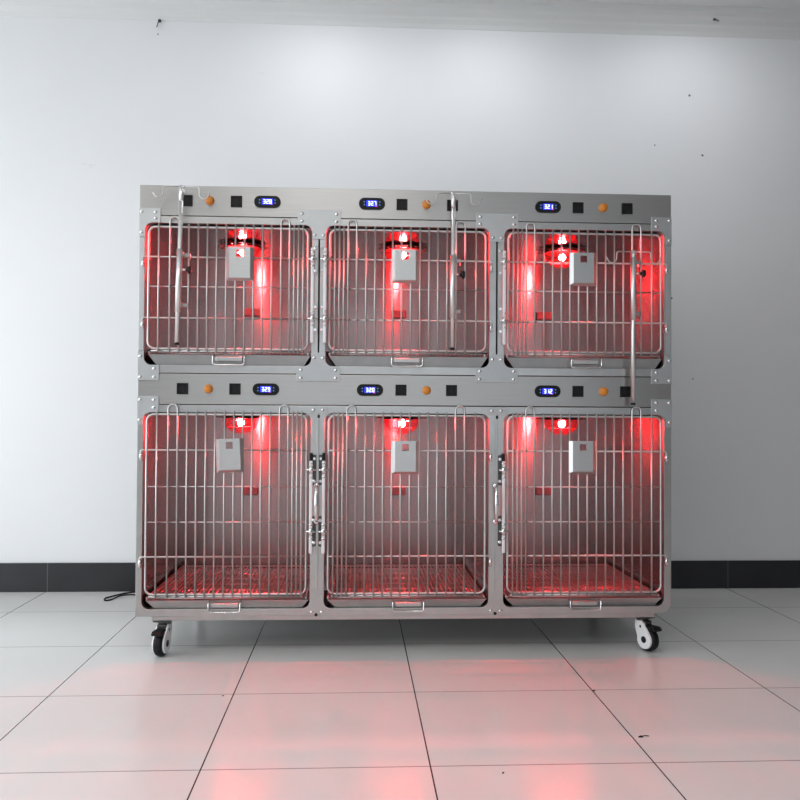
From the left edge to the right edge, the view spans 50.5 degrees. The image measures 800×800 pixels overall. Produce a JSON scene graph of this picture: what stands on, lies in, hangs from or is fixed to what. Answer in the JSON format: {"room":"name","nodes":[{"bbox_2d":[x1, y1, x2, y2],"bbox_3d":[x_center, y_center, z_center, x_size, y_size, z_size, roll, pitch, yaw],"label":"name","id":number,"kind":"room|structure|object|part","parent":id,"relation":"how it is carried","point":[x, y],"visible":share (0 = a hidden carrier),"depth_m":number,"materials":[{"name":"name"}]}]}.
{"room":"veterinary clinic","nodes":[
{"label":"veterinary clinic","id":0,"kind":"room"},
{"bbox_2d":[0,16,799,562],"bbox_3d":[0.379,-0.548,4.590,8.500,3.115,0.100,0,-1,-3],"label":"wall","id":1,"kind":"structure","parent":0,"point":[93,112],"depth_m":4.53,"materials":[{"name":"white paint"}]},
{"bbox_2d":[0,0,799,39],"bbox_3d":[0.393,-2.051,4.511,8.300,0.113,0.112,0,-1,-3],"label":"ceiling","id":2,"kind":"structure","parent":1,"relation":"attached to","point":[494,15],"depth_m":4.51,"materials":[{"name":"white paint"}]},
{"bbox_2d":[0,560,799,591],"bbox_3d":[0.374,0.933,4.508,8.300,0.149,0.012,0,-1,-3],"label":"baseboard","id":3,"kind":"structure","parent":1,"relation":"attached to","point":[708,574],"depth_m":4.41,"materials":[{"name":"tile"}]},
{"bbox_2d":[0,588,799,799],"bbox_3d":[0.587,0.986,0.415,8.500,0.100,8.407,0,-1,-3],"label":"floor","id":4,"kind":"structure","parent":0,"point":[366,709],"depth_m":2.69,"materials":[{"name":"tile"}]},
{"bbox_2d":[104,591,134,600],"bbox_3d":[-1.272,0.986,4.297,0.409,0.017,0.225,0,-1,-3],"label":"power cord","id":5,"kind":"object","parent":4,"relation":"on","point":[125,593],"visible":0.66,"depth_m":4.26,"materials":[{"name":"black rubber"}]},
{"bbox_2d":[135,185,671,655],"bbox_3d":[0.015,0.087,3.658,2.084,1.807,0.816,0,-1,-3],"label":"cage","id":6,"kind":"object","parent":4,"relation":"on","point":[320,361],"visible":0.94,"depth_m":3.35,"materials":[{"name":"metal"}]},
{"bbox_3d":[-0.966,0.040,3.249,0.082,0.112,0.004,0,-1,-3],"label":"gusset plate","id":7,"kind":"part","parent":6,"relation":"part of","materials":[{"name":"metal"}]},
{"bbox_3d":[-0.965,-0.132,3.252,0.082,0.111,0.004,0,-1,-3],"label":"gusset plate","id":8,"kind":"part","parent":6,"relation":"part of","materials":[{"name":"metal"}]},
{"bbox_3d":[-0.962,-0.683,3.261,0.082,0.111,0.004,0,-1,-3],"label":"gusset plate","id":9,"kind":"part","parent":6,"relation":"part of","materials":[{"name":"metal"}]},
{"bbox_2d":[152,185,210,344],"bbox_3d":[-0.840,-0.512,3.236,0.222,0.607,0.056,2,-1,-3],"label":"pole","id":10,"kind":"object","parent":6,"relation":"attached to","point":[178,304],"visible":1,"depth_m":3.21,"materials":[{"name":"metal"}]},
{"bbox_3d":[-0.804,-0.495,3.224,0.020,0.030,0.029,2,-1,-3],"label":"knob","id":11,"kind":"part","parent":10,"relation":"part of","materials":[{"name":"black plastic"}]},
{"bbox_2d":[177,383,187,393],"bbox_3d":[-0.836,-0.044,3.257,0.043,0.043,0.006,0,-1,-3],"label":"power socket","id":12,"kind":"object","parent":6,"relation":"attached to","point":[182,388],"depth_m":3.26,"materials":[{"name":"black plastic"}]},
{"bbox_2d":[183,195,192,205],"bbox_3d":[-0.822,-0.770,3.271,0.043,0.043,0.006,0,-1,-3],"label":"power socket","id":13,"kind":"object","parent":6,"relation":"attached to","point":[188,199],"depth_m":3.27,"materials":[{"name":"black plastic"}]},
{"bbox_2d":[204,384,212,392],"bbox_3d":[-0.737,-0.043,3.256,0.034,0.034,0.019,0,-1,-3],"label":"warning light","id":14,"kind":"object","parent":6,"relation":"attached to","point":[208,388],"depth_m":3.25,"materials":[{"name":"orange plastic"}]},
{"bbox_2d":[205,196,213,204],"bbox_3d":[-0.734,-0.771,3.269,0.034,0.034,0.019,0,-1,-3],"label":"warning light","id":15,"kind":"object","parent":6,"relation":"attached to","point":[210,200],"depth_m":3.26,"materials":[{"name":"orange plastic"}]},
{"bbox_3d":[-0.676,0.385,3.251,0.638,0.743,0.015,0,-1,-3],"label":"door","id":16,"kind":"part","parent":6,"relation":"part of","materials":[{"name":"metal"}]},
{"bbox_3d":[-0.671,-0.445,3.266,0.638,0.523,0.015,0,-1,-3],"label":"door","id":17,"kind":"part","parent":6,"relation":"part of","materials":[{"name":"metal"}]},
{"bbox_2d":[146,568,309,612],"bbox_3d":[-0.682,0.799,3.594,0.624,0.043,0.719,0,-1,-3],"label":"drip tray","id":18,"kind":"object","parent":6,"relation":"on","point":[190,604],"depth_m":3.40,"materials":[{"name":"metal"}]},
{"bbox_2d":[148,354,310,365],"bbox_3d":[-0.677,-0.148,3.610,0.624,0.043,0.719,0,-1,-3],"label":"drip tray","id":19,"kind":"object","parent":6,"relation":"on","point":[153,359],"depth_m":3.29,"materials":[{"name":"metal"}]},
{"bbox_2d":[216,438,243,472],"bbox_3d":[-0.651,0.212,3.248,0.110,0.134,0.030,0,-1,-3],"label":"pocket","id":20,"kind":"object","parent":6,"relation":"attached to","point":[227,460],"visible":1,"depth_m":3.23,"materials":[{"name":"metal"}]},
{"bbox_2d":[229,383,240,394],"bbox_3d":[-0.636,-0.042,3.268,0.043,0.043,0.006,0,-1,-3],"label":"power socket","id":21,"kind":"object","parent":6,"relation":"attached to","point":[234,388],"depth_m":3.27,"materials":[{"name":"black plastic"}]},
{"bbox_2d":[231,196,241,206],"bbox_3d":[-0.633,-0.769,3.281,0.043,0.043,0.006,0,-1,-3],"label":"power socket","id":22,"kind":"object","parent":6,"relation":"attached to","point":[236,201],"depth_m":3.28,"materials":[{"name":"black plastic"}]},
{"bbox_2d":[226,247,253,280],"bbox_3d":[-0.615,-0.523,3.263,0.105,0.129,0.030,0,-1,-3],"label":"pocket","id":23,"kind":"object","parent":6,"relation":"attached to","point":[237,268],"visible":1,"depth_m":3.25,"materials":[{"name":"metal"}]},
{"bbox_2d":[216,416,265,427],"bbox_3d":[-0.679,0.103,3.625,0.215,0.077,0.215,0,-1,-3],"label":"heat lamp","id":24,"kind":"object","parent":6,"relation":"attached to","point":[245,417],"depth_m":3.58,"materials":[{"name":"red glass"}]},
{"bbox_2d":[219,241,267,256],"bbox_3d":[-0.675,-0.627,3.639,0.215,0.077,0.215,0,-1,-3],"label":"heat lamp","id":25,"kind":"object","parent":6,"relation":"attached to","point":[257,244],"depth_m":3.61,"materials":[{"name":"red glass"}]},
{"bbox_3d":[-0.343,0.412,3.256,0.012,0.356,0.010,0,-1,-3],"label":"latch rod","id":26,"kind":"part","parent":6,"relation":"part of","materials":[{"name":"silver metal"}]},
{"bbox_3d":[-0.338,-0.404,3.271,0.012,0.368,0.010,0,-1,-3],"label":"latch rod","id":27,"kind":"part","parent":6,"relation":"part of","materials":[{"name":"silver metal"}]},
{"bbox_3d":[-0.334,0.507,3.273,0.018,0.118,0.004,0,-1,-3],"label":"guide plate","id":28,"kind":"part","parent":6,"relation":"part of","materials":[{"name":"grey metal"}]},
{"bbox_3d":[-0.333,0.270,3.278,0.018,0.118,0.004,0,-1,-3],"label":"guide plate","id":29,"kind":"part","parent":6,"relation":"part of","materials":[{"name":"grey metal"}]},
{"bbox_3d":[-0.330,-0.317,3.288,0.018,0.120,0.004,0,-1,-3],"label":"guide plate","id":30,"kind":"part","parent":6,"relation":"part of","materials":[{"name":"metal"}]},
{"bbox_3d":[-0.329,-0.547,3.292,0.018,0.120,0.004,0,-1,-3],"label":"guide plate","id":31,"kind":"part","parent":6,"relation":"part of","materials":[{"name":"metal"}]},
{"bbox_3d":[-0.322,0.400,3.254,0.022,0.162,0.041,0,-1,-3],"label":"pull handle","id":32,"kind":"part","parent":6,"relation":"part of","materials":[{"name":"metal"}]},
{"bbox_3d":[-0.318,0.038,3.283,0.076,0.026,0.004,0,-1,-3],"label":"joint plate","id":33,"kind":"part","parent":6,"relation":"part of","materials":[{"name":"metal"}]},
{"bbox_3d":[-0.317,-0.128,3.285,0.168,0.112,0.004,0,-1,-3],"label":"gusset plate","id":34,"kind":"part","parent":6,"relation":"part of","materials":[{"name":"metal"}]},
{"bbox_3d":[-0.314,-0.681,3.295,0.168,0.113,0.004,0,-1,-3],"label":"gusset plate","id":35,"kind":"part","parent":6,"relation":"part of","materials":[{"name":"metal"}]},
{"bbox_3d":[-0.306,0.507,3.275,0.018,0.118,0.004,0,-1,-3],"label":"guide plate","id":36,"kind":"part","parent":6,"relation":"part of","materials":[{"name":"grey metal"}]},
{"bbox_3d":[-0.305,0.270,3.279,0.018,0.118,0.004,0,-1,-3],"label":"guide plate","id":37,"kind":"part","parent":6,"relation":"part of","materials":[{"name":"grey metal"}]},
{"bbox_3d":[-0.301,-0.317,3.290,0.018,0.120,0.004,0,-1,-3],"label":"guide plate","id":38,"kind":"part","parent":6,"relation":"part of","materials":[{"name":"metal"}]},
{"bbox_3d":[-0.300,-0.547,3.294,0.018,0.120,0.004,0,-1,-3],"label":"guide plate","id":39,"kind":"part","parent":6,"relation":"part of","materials":[{"name":"metal"}]},
{"bbox_3d":[-0.295,0.412,3.259,0.012,0.356,0.010,0,-1,-3],"label":"latch rod","id":40,"kind":"part","parent":6,"relation":"part of","materials":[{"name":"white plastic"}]},
{"bbox_3d":[-0.290,-0.404,3.273,0.012,0.368,0.010,0,-1,-3],"label":"latch rod","id":41,"kind":"part","parent":6,"relation":"part of","materials":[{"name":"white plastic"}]},
{"bbox_3d":[0.018,-0.813,3.715,2.076,0.005,0.727,0,-1,-3],"label":"panel","id":42,"kind":"part","parent":6,"relation":"part of","materials":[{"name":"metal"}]},
{"bbox_2d":[395,385,406,395],"bbox_3d":[0.004,-0.038,3.301,0.043,0.043,0.006,0,-1,-3],"label":"power socket","id":43,"kind":"object","parent":6,"relation":"attached to","point":[400,390],"depth_m":3.30,"materials":[{"name":"black plastic"}]},
{"bbox_2d":[377,417,425,427],"bbox_3d":[0.009,0.107,3.661,0.215,0.077,0.215,0,-1,-3],"label":"heat lamp","id":44,"kind":"object","parent":6,"relation":"attached to","point":[403,422],"depth_m":3.62,"materials":[{"name":"red glass"}]},
{"bbox_2d":[396,199,407,209],"bbox_3d":[0.008,-0.764,3.314,0.043,0.043,0.006,0,-1,-3],"label":"power socket","id":45,"kind":"object","parent":6,"relation":"attached to","point":[401,204],"depth_m":3.31,"materials":[{"name":"black plastic"}]},
{"bbox_2d":[378,244,426,258],"bbox_3d":[0.013,-0.623,3.674,0.215,0.077,0.215,0,-1,-3],"label":"heat lamp","id":46,"kind":"object","parent":6,"relation":"attached to","point":[388,247],"depth_m":3.64,"materials":[{"name":"red glass"}]},
{"bbox_3d":[0.031,0.429,3.311,2.084,0.810,0.030,0,-1,-3],"label":"frame","id":47,"kind":"part","parent":6,"relation":"part of","materials":[{"name":"metal"}]},
{"bbox_3d":[0.035,-0.401,3.326,2.084,0.606,0.030,0,-1,-3],"label":"frame","id":48,"kind":"part","parent":6,"relation":"part of","materials":[{"name":"metal"}]},
{"bbox_3d":[0.033,-0.037,3.320,2.084,0.118,0.029,0,-1,-3],"label":"control panel","id":49,"kind":"part","parent":6,"relation":"part of","materials":[{"name":"metal"}]},
{"bbox_2d":[392,249,418,282],"bbox_3d":[0.020,-0.518,3.296,0.105,0.129,0.030,0,-1,-3],"label":"pocket","id":50,"kind":"object","parent":6,"relation":"attached to","point":[403,270],"visible":1,"depth_m":3.28,"materials":[{"name":"metal"}]},
{"bbox_2d":[392,441,418,473],"bbox_3d":[0.020,0.223,3.283,0.105,0.129,0.030,0,-1,-3],"label":"pocket","id":51,"kind":"object","parent":6,"relation":"attached to","point":[403,462],"visible":1,"depth_m":3.27,"materials":[{"name":"metal"}]},
{"bbox_3d":[0.037,-0.764,3.333,2.084,0.116,0.029,0,-1,-3],"label":"control panel","id":52,"kind":"part","parent":6,"relation":"part of","materials":[{"name":"metal"}]},
{"bbox_2d":[327,567,485,611],"bbox_3d":[0.011,0.804,3.630,0.624,0.043,0.719,0,-1,-3],"label":"drip tray","id":53,"kind":"object","parent":6,"relation":"on","point":[423,602],"depth_m":3.44,"materials":[{"name":"metal"}]},
{"bbox_2d":[329,356,486,367],"bbox_3d":[0.016,-0.143,3.647,0.624,0.043,0.719,0,-1,-3],"label":"drip tray","id":54,"kind":"object","parent":6,"relation":"on","point":[337,361],"depth_m":3.32,"materials":[{"name":"metal"}]},
{"bbox_3d":[0.037,0.390,3.289,0.638,0.743,0.015,0,-1,-3],"label":"door","id":55,"kind":"part","parent":6,"relation":"part of","materials":[{"name":"metal"}]},
{"bbox_3d":[0.042,-0.441,3.303,0.638,0.523,0.015,0,-1,-3],"label":"door","id":56,"kind":"part","parent":6,"relation":"part of","materials":[{"name":"metal"}]},
{"bbox_2d":[422,386,430,394],"bbox_3d":[0.104,-0.038,3.300,0.034,0.034,0.019,0,-1,-3],"label":"warning light","id":57,"kind":"object","parent":6,"relation":"attached to","point":[426,390],"depth_m":3.29,"materials":[{"name":"orange plastic"}]},
{"bbox_2d":[422,200,430,208],"bbox_3d":[0.104,-0.766,3.313,0.034,0.034,0.019,0,-1,-3],"label":"warning light","id":58,"kind":"object","parent":6,"relation":"attached to","point":[425,205],"depth_m":3.31,"materials":[{"name":"orange plastic"}]},
{"bbox_2d":[446,385,456,395],"bbox_3d":[0.201,-0.037,3.312,0.043,0.043,0.006,0,-1,-3],"label":"power socket","id":59,"kind":"object","parent":6,"relation":"attached to","point":[451,390],"depth_m":3.31,"materials":[{"name":"black plastic"}]},
{"bbox_2d":[447,200,457,210],"bbox_3d":[0.206,-0.763,3.325,0.043,0.043,0.006,0,-1,-3],"label":"power socket","id":60,"kind":"object","parent":6,"relation":"attached to","point":[448,201],"depth_m":3.32,"materials":[{"name":"black"}]},
{"bbox_2d":[425,192,481,349],"bbox_3d":[0.204,-0.497,3.290,0.222,0.609,0.056,1,-1,-3],"label":"pole","id":61,"kind":"object","parent":6,"relation":"attached to","point":[453,259],"visible":1,"depth_m":3.27,"materials":[{"name":"metal"}]},
{"bbox_3d":[0.240,-0.485,3.278,0.020,0.030,0.029,1,-1,-3],"label":"knob","id":62,"kind":"part","parent":61,"relation":"part of","materials":[{"name":"black plastic"}]},
{"bbox_3d":[0.374,0.404,3.290,0.022,0.162,0.041,0,-1,-3],"label":"pull handle","id":63,"kind":"part","parent":6,"relation":"part of","materials":[{"name":"metal"}]},
{"bbox_3d":[0.377,0.042,3.319,0.076,0.026,0.004,0,-1,-3],"label":"joint plate","id":64,"kind":"part","parent":6,"relation":"part of","materials":[{"name":"metal"}]},
{"bbox_3d":[0.378,-0.124,3.322,0.168,0.112,0.004,0,-1,-3],"label":"gusset plate","id":65,"kind":"part","parent":6,"relation":"part of","materials":[{"name":"metal"}]},
{"bbox_3d":[0.381,-0.677,3.332,0.168,0.113,0.004,0,-1,-3],"label":"gusset plate","id":66,"kind":"part","parent":6,"relation":"part of","materials":[{"name":"metal"}]},
{"bbox_3d":[0.391,0.512,3.311,0.018,0.118,0.004,0,-1,-3],"label":"guide plate","id":67,"kind":"part","parent":6,"relation":"part of","materials":[{"name":"grey metal"}]},
{"bbox_3d":[0.392,0.275,3.316,0.018,0.118,0.004,0,-1,-3],"label":"guide plate","id":68,"kind":"part","parent":6,"relation":"part of","materials":[{"name":"grey metal"}]},
{"bbox_3d":[0.396,-0.312,3.326,0.018,0.120,0.004,0,-1,-3],"label":"guide plate","id":69,"kind":"part","parent":6,"relation":"part of","materials":[{"name":"metal"}]},
{"bbox_3d":[0.397,-0.542,3.330,0.018,0.120,0.004,0,-1,-3],"label":"guide plate","id":70,"kind":"part","parent":6,"relation":"part of","materials":[{"name":"metal"}]},
{"bbox_3d":[0.403,0.416,3.295,0.012,0.356,0.010,0,-1,-3],"label":"latch rod","id":71,"kind":"part","parent":6,"relation":"part of","materials":[{"name":"silver metal"}]},
{"bbox_3d":[0.407,-0.400,3.309,0.012,0.368,0.010,0,-1,-3],"label":"latch rod","id":72,"kind":"part","parent":6,"relation":"part of","materials":[{"name":"silver metal"}]},
{"bbox_2d":[537,418,585,428],"bbox_3d":[0.706,0.112,3.698,0.215,0.077,0.215,0,-1,-3],"label":"heat lamp","id":73,"kind":"object","parent":6,"relation":"attached to","point":[563,423],"depth_m":3.64,"materials":[{"name":"red glass"}]},
{"bbox_2d":[537,247,586,263],"bbox_3d":[0.710,-0.618,3.711,0.215,0.077,0.215,0,-1,-3],"label":"heat lamp","id":74,"kind":"object","parent":6,"relation":"attached to","point":[548,250],"depth_m":3.70,"materials":[{"name":"red glass"}]},
{"bbox_2d":[573,386,583,396],"bbox_3d":[0.701,-0.034,3.338,0.043,0.043,0.006,0,-1,-3],"label":"power socket","id":75,"kind":"object","parent":6,"relation":"attached to","point":[578,391],"depth_m":3.34,"materials":[{"name":"black plastic"}]},
{"bbox_2d":[573,202,583,212],"bbox_3d":[0.704,-0.760,3.351,0.043,0.043,0.006,0,-1,-3],"label":"power socket","id":76,"kind":"object","parent":6,"relation":"attached to","point":[578,207],"depth_m":3.35,"materials":[{"name":"black plastic"}]},
{"bbox_2d":[569,441,594,473],"bbox_3d":[0.713,0.225,3.319,0.105,0.129,0.030,0,-1,-3],"label":"pocket","id":77,"kind":"object","parent":6,"relation":"attached to","point":[580,462],"visible":1,"depth_m":3.30,"materials":[{"name":"metal"}]},
{"bbox_2d":[503,567,660,610],"bbox_3d":[0.708,0.808,3.666,0.624,0.043,0.719,0,-1,-3],"label":"drip tray","id":78,"kind":"object","parent":6,"relation":"on","point":[592,601],"depth_m":3.45,"materials":[{"name":"metal"}]},
{"bbox_2d":[504,357,660,368],"bbox_3d":[0.713,-0.139,3.683,0.624,0.043,0.719,0,-1,-3],"label":"drip tray","id":79,"kind":"object","parent":6,"relation":"on","point":[509,362],"depth_m":3.36,"materials":[{"name":"metal"}]},
{"bbox_2d":[570,252,595,285],"bbox_3d":[0.718,-0.512,3.332,0.105,0.129,0.030,0,-1,-3],"label":"pocket","id":80,"kind":"object","parent":6,"relation":"attached to","point":[581,273],"visible":1,"depth_m":3.32,"materials":[{"name":"metal"}]},
{"bbox_3d":[0.734,0.394,3.325,0.638,0.743,0.015,0,-1,-3],"label":"door","id":81,"kind":"part","parent":6,"relation":"part of","materials":[{"name":"metal"}]},
{"bbox_3d":[0.739,-0.436,3.340,0.638,0.523,0.015,0,-1,-3],"label":"door","id":82,"kind":"part","parent":6,"relation":"part of","materials":[{"name":"metal"}]},
{"bbox_2d":[599,387,607,395],"bbox_3d":[0.803,-0.033,3.336,0.034,0.034,0.019,0,-1,-3],"label":"warning light","id":83,"kind":"object","parent":6,"relation":"attached to","point":[603,391],"depth_m":3.33,"materials":[{"name":"orange plastic"}]},
{"bbox_2d":[599,203,607,211],"bbox_3d":[0.804,-0.761,3.349,0.034,0.034,0.019,0,-1,-3],"label":"warning light","id":84,"kind":"object","parent":6,"relation":"attached to","point":[603,207],"depth_m":3.34,"materials":[{"name":"orange plastic"}]},
{"bbox_2d":[620,386,630,396],"bbox_3d":[0.891,-0.033,3.348,0.043,0.043,0.006,0,-1,-3],"label":"power socket","id":85,"kind":"object","parent":6,"relation":"attached to","point":[625,391],"depth_m":3.35,"materials":[{"name":"black plastic"}]},
{"bbox_2d":[622,203,632,213],"bbox_3d":[0.900,-0.759,3.361,0.043,0.043,0.006,0,-1,-3],"label":"power socket","id":86,"kind":"object","parent":6,"relation":"attached to","point":[627,208],"depth_m":3.36,"materials":[{"name":"black plastic"}]},
{"bbox_2d":[606,250,661,404],"bbox_3d":[0.910,-0.281,3.323,0.222,0.602,0.056,1,-1,-3],"label":"pole","id":87,"kind":"object","parent":6,"relation":"attached to","point":[633,312],"visible":1,"depth_m":3.30,"materials":[{"name":"metal"}]},
{"bbox_3d":[0.948,-0.494,3.316,0.020,0.030,0.029,1,-1,-3],"label":"knob","id":88,"kind":"part","parent":87,"relation":"part of","materials":[{"name":"black plastic"}]},
{"bbox_3d":[1.052,-0.005,3.753,0.004,1.606,0.729,0,-1,-3],"label":"panel","id":89,"kind":"part","parent":6,"relation":"part of","materials":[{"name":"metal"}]},
{"bbox_3d":[1.034,0.053,3.353,0.082,0.112,0.004,0,-1,-3],"label":"gusset plate","id":90,"kind":"part","parent":6,"relation":"part of","materials":[{"name":"metal"}]},
{"bbox_3d":[1.035,-0.119,3.356,0.082,0.111,0.004,0,-1,-3],"label":"gusset plate","id":91,"kind":"part","parent":6,"relation":"part of","materials":[{"name":"metal"}]},
{"bbox_3d":[1.038,-0.671,3.366,0.082,0.111,0.004,0,-1,-3],"label":"gusset plate","id":92,"kind":"part","parent":6,"relation":"part of","materials":[{"name":"metal"}]}
]}

